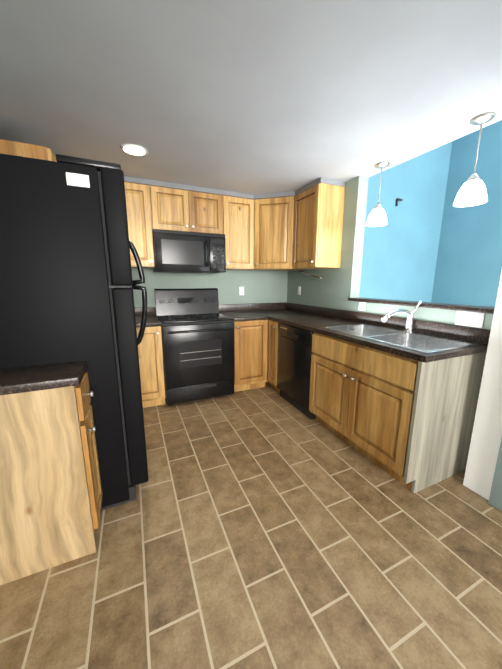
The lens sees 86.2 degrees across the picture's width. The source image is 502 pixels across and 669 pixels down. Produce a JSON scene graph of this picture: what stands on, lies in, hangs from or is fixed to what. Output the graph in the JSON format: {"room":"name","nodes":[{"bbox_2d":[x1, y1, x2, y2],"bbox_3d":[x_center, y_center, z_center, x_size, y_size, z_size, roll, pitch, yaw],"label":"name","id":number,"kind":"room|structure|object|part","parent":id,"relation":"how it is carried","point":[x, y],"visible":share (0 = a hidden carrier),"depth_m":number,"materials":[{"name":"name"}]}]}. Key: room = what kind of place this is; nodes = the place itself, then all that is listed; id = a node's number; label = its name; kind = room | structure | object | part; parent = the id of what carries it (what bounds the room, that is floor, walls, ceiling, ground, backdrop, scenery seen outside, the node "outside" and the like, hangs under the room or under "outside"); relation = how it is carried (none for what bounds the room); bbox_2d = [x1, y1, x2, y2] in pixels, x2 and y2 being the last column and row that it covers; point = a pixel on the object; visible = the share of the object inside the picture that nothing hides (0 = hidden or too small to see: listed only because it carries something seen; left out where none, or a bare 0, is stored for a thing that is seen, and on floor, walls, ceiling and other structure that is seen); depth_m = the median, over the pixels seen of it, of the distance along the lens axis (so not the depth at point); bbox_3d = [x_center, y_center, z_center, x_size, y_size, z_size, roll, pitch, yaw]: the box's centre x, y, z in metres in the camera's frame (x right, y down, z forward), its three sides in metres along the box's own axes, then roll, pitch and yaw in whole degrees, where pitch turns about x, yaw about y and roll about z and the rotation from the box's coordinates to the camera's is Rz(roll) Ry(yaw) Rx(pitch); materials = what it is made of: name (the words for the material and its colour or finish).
{"room":"kitchen","nodes":[
{"label":"kitchen","id":0,"kind":"room"},
{"bbox_2d":[131,268,287,315],"bbox_3d":[-0.846,-0.510,3.381,3.190,2.310,0.120,-5,12,-23],"label":"wall","id":1,"kind":"structure","parent":0,"point":[259,286],"depth_m":3.54,"materials":[{"name":"green paint"}]},
{"bbox_2d":[152,229,225,272],"bbox_3d":[-0.703,-0.918,3.042,0.756,0.413,0.451,-5,12,-23],"label":"over-the-range microwave","id":2,"kind":"object","parent":1,"relation":"attached to","point":[184,252],"visible":1,"depth_m":2.87,"materials":[{"name":"black"}]},
{"bbox_2d":[239,287,243,294],"bbox_3d":[-0.125,-0.586,3.619,0.070,0.115,0.007,-5,12,-23],"label":"electrical outlet","id":3,"kind":"object","parent":1,"relation":"attached to","point":[241,290],"visible":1,"depth_m":3.62,"materials":[{"name":"white plastic"}]},
{"bbox_2d":[248,194,299,269],"bbox_3d":[0.260,-1.183,3.156,0.430,0.792,0.364,-5,12,-23],"label":"upper cabinet","id":4,"kind":"object","parent":1,"relation":"attached to","point":[273,223],"depth_m":3.15,"materials":[{"name":"brown wood"}]},
{"bbox_2d":[0,382,501,668],"bbox_3d":[2.220,1.181,1.094,6.720,0.100,7.310,-5,12,-23],"label":"floor","id":5,"kind":"structure","parent":0,"point":[267,526],"depth_m":1.25,"materials":[{"name":"tile"}]},
{"bbox_2d":[0,372,101,584],"bbox_3d":[-1.068,0.645,1.238,0.660,0.876,0.240,-5,12,-23],"label":"base cabinet","id":6,"kind":"object","parent":5,"relation":"on","point":[50,494],"visible":0.96,"depth_m":1.18,"materials":[{"name":"brown wood"}]},
{"bbox_2d":[0,361,87,394],"bbox_3d":[-1.074,0.151,1.123,0.634,0.136,0.265,-5,12,-23],"label":"countertop","id":7,"kind":"structure","parent":6,"relation":"on","point":[30,378],"depth_m":1.14,"materials":[{"name":"laminate"}]},
{"bbox_2d":[0,153,148,509],"bbox_3d":[-1.115,0.050,1.687,0.936,1.869,0.804,-5,12,-23],"label":"fridge","id":8,"kind":"object","parent":5,"relation":"on","point":[66,280],"visible":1,"depth_m":1.30,"materials":[{"name":"black metal"}]},
{"bbox_2d":[136,326,165,407],"bbox_3d":[-1.526,0.334,2.805,1.115,0.876,0.660,-5,12,-23],"label":"base cabinet","id":9,"kind":"object","parent":5,"relation":"on","point":[150,354],"visible":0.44,"depth_m":2.71,"materials":[{"name":"brown wood"}]},
{"bbox_2d":[135,302,490,362],"bbox_3d":[-0.316,-0.070,2.246,2.947,0.136,2.498,-5,12,-23],"label":"countertop","id":10,"kind":"structure","parent":9,"relation":"on","point":[316,319],"depth_m":2.50,"materials":[{"name":"laminate"}]},
{"bbox_2d":[322,324,480,352],"bbox_3d":[1.059,0.092,2.075,0.533,0.190,0.940,-5,12,-23],"label":"sink","id":11,"kind":"object","parent":10,"relation":"in","point":[424,343],"visible":0.48,"depth_m":2.06,"materials":[{"name":"silver metal"}]},
{"bbox_2d":[381,301,421,332],"bbox_3d":[1.148,-0.133,2.066,0.346,0.254,0.096,-5,12,-23],"label":"faucet","id":12,"kind":"object","parent":10,"relation":"on","point":[410,321],"visible":1,"depth_m":2.10,"materials":[{"name":"silver metal"}]},
{"bbox_2d":[155,288,233,404],"bbox_3d":[-0.646,0.098,3.106,0.762,1.225,0.702,-5,12,-23],"label":"range","id":13,"kind":"object","parent":5,"relation":"on","point":[197,330],"visible":0.96,"depth_m":2.91,"materials":[{"name":"black metal"}]},
{"bbox_2d":[233,319,268,391],"bbox_3d":[-0.106,0.215,3.422,0.451,0.876,0.660,-5,12,-23],"label":"base cabinet","id":14,"kind":"object","parent":5,"relation":"on","point":[251,339],"visible":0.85,"depth_m":3.15,"materials":[{"name":"brown wood"}]},
{"bbox_2d":[266,320,279,392],"bbox_3d":[0.395,0.194,3.536,0.660,0.876,0.854,-5,12,-23],"label":"base cabinet","id":15,"kind":"object","parent":5,"relation":"on","point":[272,354],"visible":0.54,"depth_m":3.12,"materials":[{"name":"brown wood"}]},
{"bbox_2d":[277,323,315,418],"bbox_3d":[0.692,0.321,2.877,0.606,0.860,0.600,-5,12,-23],"label":"dishwasher","id":16,"kind":"object","parent":5,"relation":"on","point":[295,352],"visible":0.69,"depth_m":2.70,"materials":[{"name":"black metal"}]},
{"bbox_2d":[309,332,485,492],"bbox_3d":[1.021,0.470,2.150,0.660,0.876,1.010,-5,12,-23],"label":"base cabinet","id":17,"kind":"object","parent":5,"relation":"on","point":[361,399],"depth_m":1.76,"materials":[{"name":"brown wood"}]},
{"bbox_3d":[1.234,0.558,1.711,0.630,0.876,0.019,-5,12,-23],"label":"end panel of the sink cabinet run","id":18,"kind":"part","parent":17,"relation":"part of","materials":[{"name":"grey wood"}]},
{"bbox_2d":[0,0,501,194],"bbox_3d":[0.613,-1.049,-0.077,3.190,0.100,7.310,-5,12,-23],"label":"ceiling","id":19,"kind":"structure","parent":0,"point":[254,97],"depth_m":1.37,"materials":[{"name":"white paint"}]},
{"bbox_2d":[120,144,147,155],"bbox_3d":[-0.903,-1.426,2.079,0.200,0.006,0.200,-5,12,-23],"label":"recessed light","id":20,"kind":"object","parent":19,"relation":"in","point":[133,149],"visible":1,"depth_m":2.07,"materials":[{"name":"beige"}]},
{"bbox_2d":[124,176,344,198],"bbox_3d":[-0.602,-1.512,2.627,2.946,0.048,1.066,-5,12,-23],"label":"soffit bulkhead","id":21,"kind":"object","parent":19,"relation":"attached to","point":[224,192],"visible":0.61,"depth_m":2.85,"materials":[{"name":"paint"}]},
{"bbox_2d":[366,162,389,226],"bbox_3d":[1.134,-1.232,2.374,0.176,0.490,0.176,-5,12,-23],"label":"pendant light","id":22,"kind":"object","parent":19,"relation":"hanging from","point":[377,216],"visible":1,"depth_m":2.35,"materials":[{"name":"white glass"}]},
{"bbox_2d":[453,112,495,206],"bbox_3d":[1.433,-1.099,1.711,0.176,0.490,0.176,-5,12,-23],"label":"pendant light","id":23,"kind":"object","parent":19,"relation":"hanging from","point":[472,191],"visible":1,"depth_m":1.69,"materials":[{"name":"white glass"}]},
{"bbox_2d":[287,176,493,469],"bbox_3d":[2.013,0.016,0.768,0.120,2.310,7.070,-5,12,-23],"label":"wall","id":24,"kind":"structure","parent":0,"point":[334,288],"depth_m":2.76,"materials":[{"name":"paint"}]},
{"bbox_2d":[300,270,321,278],"bbox_3d":[0.724,-0.739,3.302,0.050,0.123,0.524,-3,12,-17],"label":"towel rail","id":25,"kind":"object","parent":24,"relation":"attached to","point":[320,277],"visible":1,"depth_m":3.26,"materials":[{"name":"silver metal"}]},
{"bbox_2d":[358,302,365,310],"bbox_3d":[1.097,-0.279,2.654,0.007,0.085,0.085,-5,12,-23],"label":"switch plate","id":26,"kind":"object","parent":24,"relation":"attached to","point":[362,306],"visible":0.98,"depth_m":2.65,"materials":[{"name":"white plastic"}]},
{"bbox_2d":[348,297,494,313],"bbox_3d":[1.353,-0.256,2.234,0.190,0.030,1.305,-5,12,-23],"label":"sill","id":27,"kind":"structure","parent":24,"relation":"on","point":[472,308],"depth_m":2.03,"materials":[{"name":"laminate"}]},
{"bbox_2d":[455,311,484,327],"bbox_3d":[1.476,-0.105,1.817,0.007,0.100,0.165,-5,12,-23],"label":"switch plate","id":28,"kind":"object","parent":24,"relation":"attached to","point":[470,319],"visible":1,"depth_m":1.81,"materials":[{"name":"white plastic"}]},
{"bbox_2d":[359,120,501,306],"bbox_3d":[2.104,-0.954,0.548,0.020,4.300,7.190,-5,12,-23],"label":"wall","id":29,"kind":"structure","parent":0,"point":[429,242],"depth_m":2.04,"materials":[{"name":"blue paint"}]},
{"bbox_2d":[395,198,402,205],"bbox_3d":[2.365,-2.109,4.291,0.110,0.110,0.034,-5,12,-23],"label":"wall hook","id":30,"kind":"object","parent":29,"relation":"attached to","point":[397,200],"visible":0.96,"depth_m":4.27,"materials":[{"name":"black metal"}]},
{"bbox_2d":[463,270,501,499],"bbox_3d":[2.396,0.257,-0.439,0.173,2.310,4.510,-5,12,-23],"label":"wall","id":31,"kind":"structure","parent":0,"point":[483,451],"depth_m":1.61,"materials":[{"name":"white paint"}]},
{"bbox_2d":[488,437,501,510],"bbox_3d":[1.549,0.089,1.094,0.124,2.022,0.705,-5,12,-23],"label":"wall","id":32,"kind":"structure","parent":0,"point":[495,498],"depth_m":1.56,"materials":[{"name":"teal paint"}]},
{"bbox_3d":[-0.794,0.251,-0.453,0.120,2.310,7.070,-5,12,-23],"label":"wall","id":33,"kind":"structure","parent":0,"visible":0},
{"bbox_2d":[0,139,56,161],"bbox_3d":[-1.683,-0.948,2.107,0.469,0.740,0.671,-5,12,-23],"label":"upper cabinet","id":34,"kind":"object","parent":33,"relation":"attached to","point":[8,147],"visible":0.04,"depth_m":1.77,"materials":[{"name":"brown wood"}]}
]}

